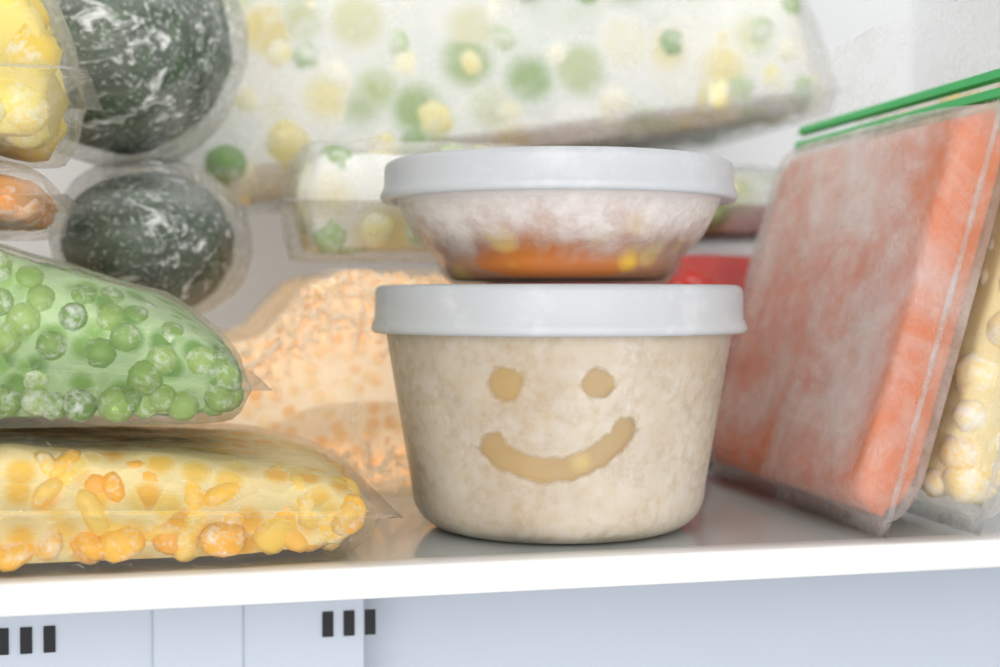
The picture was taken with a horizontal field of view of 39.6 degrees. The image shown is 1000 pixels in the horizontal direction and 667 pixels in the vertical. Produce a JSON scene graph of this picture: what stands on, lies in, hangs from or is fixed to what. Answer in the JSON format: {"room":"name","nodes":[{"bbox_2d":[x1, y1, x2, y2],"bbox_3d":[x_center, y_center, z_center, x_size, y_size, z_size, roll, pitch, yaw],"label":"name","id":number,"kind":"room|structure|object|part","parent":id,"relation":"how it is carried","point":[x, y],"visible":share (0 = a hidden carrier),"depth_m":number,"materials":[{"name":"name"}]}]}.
{"room":"freezer interior","nodes":[
{"label":"freezer interior","id":0,"kind":"room"},
{"bbox_2d":[0,0,911,330],"bbox_3d":[-0.065,0.103,0.807,0.680,0.700,0.010,0,2,-13],"label":"wall","id":1,"kind":"structure","parent":0,"point":[855,78],"depth_m":0.81,"materials":[{"name":"white plastic"}]},
{"bbox_2d":[911,0,999,109],"bbox_3d":[0.318,0.107,0.645,0.010,0.700,0.480,0,2,-13],"label":"wall","id":2,"kind":"structure","parent":0,"point":[953,40],"depth_m":0.82,"materials":[{"name":"white plastic"}]},
{"bbox_3d":[-0.335,0.111,0.492,0.010,0.700,0.480,0,2,-13],"label":"wall","id":3,"kind":"structure","parent":0,"visible":0},
{"bbox_2d":[0,458,999,616],"bbox_3d":[-0.016,0.063,0.598,0.660,0.009,0.417,0,2,-13],"label":"shelf","id":4,"kind":"object","parent":3,"relation":"attached to","point":[746,525],"visible":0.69,"depth_m":0.40,"materials":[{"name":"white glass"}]},
{"bbox_2d":[0,416,369,571],"bbox_3d":[-0.150,0.044,0.414,0.225,0.038,0.125,0,2,-13],"label":"bag","id":5,"kind":"object","parent":4,"relation":"on","point":[85,493],"visible":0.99,"depth_m":0.38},
{"bbox_2d":[0,249,243,422],"bbox_3d":[-0.181,-0.002,0.402,0.220,0.052,0.110,0,2,-13],"label":"bag","id":6,"kind":"object","parent":5,"relation":"on","point":[75,346],"visible":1,"depth_m":0.37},
{"bbox_2d":[0,174,58,230],"bbox_3d":[-0.206,-0.039,0.405,0.160,0.021,0.095,0,2,-13],"label":"bag","id":7,"kind":"object","parent":6,"relation":"on","point":[24,205],"visible":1,"depth_m":0.39,"materials":[{"name":"orange food"}]},
{"bbox_2d":[0,0,70,162],"bbox_3d":[-0.198,-0.076,0.394,0.160,0.049,0.090,0,2,-13],"label":"bag","id":8,"kind":"object","parent":7,"relation":"on","point":[34,101],"visible":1,"depth_m":0.38,"materials":[{"name":"yellow food"}]},
{"bbox_2d":[57,268,486,493],"bbox_3d":[-0.146,0.016,0.582,0.270,0.085,0.200,0,2,-13],"label":"bag","id":9,"kind":"object","parent":4,"relation":"on","point":[316,374],"visible":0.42,"depth_m":0.51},
{"bbox_2d":[49,160,251,315],"bbox_3d":[-0.132,-0.034,0.528,0.070,0.063,0.110,0,2,-1],"label":"bag","id":10,"kind":"object","parent":9,"relation":"on","point":[166,234],"visible":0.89,"depth_m":0.49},
{"bbox_2d":[40,0,248,164],"bbox_3d":[-0.141,-0.108,0.516,0.088,0.094,0.106,0,2,11],"label":"bag","id":11,"kind":"object","parent":10,"relation":"on","point":[138,75],"visible":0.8,"depth_m":0.48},
{"bbox_2d":[291,143,480,254],"bbox_3d":[-0.035,-0.052,0.556,0.108,0.045,0.090,0,2,-13],"label":"bag","id":12,"kind":"object","parent":9,"relation":"on","point":[337,206],"visible":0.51,"depth_m":0.52,"materials":[{"name":"white plastic"}]},
{"bbox_2d":[0,568,999,666],"bbox_3d":[-0.014,0.214,0.595,0.650,0.288,0.272,0,2,-13],"label":"panel","id":13,"kind":"object","parent":4,"relation":"attached to","point":[942,618],"visible":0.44,"depth_m":0.48,"materials":[{"name":"white plastic"}]},
{"bbox_3d":[-0.173,0.219,0.423,0.263,0.288,0.006,0,2,-13],"label":"drawer","id":14,"kind":"part","parent":13,"relation":"part of","materials":[{"name":"white plastic"}]},
{"bbox_3d":[0.140,0.216,0.517,0.385,0.288,0.006,0,2,-13],"label":"drawer panel","id":15,"kind":"part","parent":13,"relation":"part of","materials":[{"name":"white plastic"}]},
{"bbox_3d":[0.030,0.068,0.402,0.660,0.009,0.014,0,2,-13],"label":"trim","id":16,"kind":"part","parent":4,"relation":"part of","materials":[{"name":"white plastic"}]},
{"bbox_2d":[371,284,746,543],"bbox_3d":[0.019,0.023,0.449,0.120,0.078,0.120,0,2,16],"label":"food container","id":17,"kind":"object","parent":4,"relation":"on","point":[535,413],"visible":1,"depth_m":0.40,"materials":[{"name":"plastic"}]},
{"bbox_2d":[380,146,737,281],"bbox_3d":[0.019,-0.034,0.448,0.114,0.040,0.114,0,2,12],"label":"food container","id":18,"kind":"object","parent":17,"relation":"on","point":[521,213],"visible":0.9,"depth_m":0.41,"materials":[{"name":"plastic"}]},
{"bbox_3d":[0.019,-0.048,0.448,0.114,0.012,0.114,0,2,2],"label":"lid","id":19,"kind":"part","parent":18,"relation":"part of","materials":[{"name":"plastic"}]},
{"bbox_3d":[0.019,-0.008,0.449,0.120,0.015,0.120,0,2,2],"label":"lid","id":20,"kind":"part","parent":17,"relation":"part of","materials":[{"name":"plastic"}]},
{"bbox_2d":[481,255,758,458],"bbox_3d":[0.081,0.008,0.674,0.180,0.097,0.170,0,2,-13],"label":"bag","id":21,"kind":"object","parent":4,"relation":"on","point":[685,269],"visible":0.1,"depth_m":0.60,"materials":[{"name":"red plastic"}]},
{"bbox_2d":[112,0,826,208],"bbox_3d":[-0.021,-0.126,0.695,0.346,0.146,0.170,0,2,-13],"label":"bag","id":22,"kind":"object","parent":21,"relation":"on","point":[398,77],"visible":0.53,"depth_m":0.62,"materials":[{"name":"white plastic"}]},
{"bbox_2d":[694,170,782,241],"bbox_3d":[0.095,-0.065,0.712,0.170,0.036,0.140,0,2,-13],"label":"bag","id":23,"kind":"object","parent":21,"relation":"on","point":[746,219],"visible":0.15,"depth_m":0.66,"materials":[{"name":"plastic"}]},
{"bbox_2d":[712,29,999,516],"bbox_3d":[0.121,-0.027,0.496,0.055,0.174,0.158,0,2,-11],"label":"bag","id":24,"kind":"object","parent":4,"relation":"on","point":[852,313],"visible":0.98,"depth_m":0.46,"materials":[{"name":"orange plastic"}]},
{"bbox_2d":[866,84,999,506],"bbox_3d":[0.153,-0.016,0.503,0.067,0.152,0.158,0,2,-11],"label":"bag","id":25,"kind":"object","parent":4,"relation":"on","point":[959,460],"visible":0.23,"depth_m":0.44,"materials":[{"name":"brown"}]}
]}

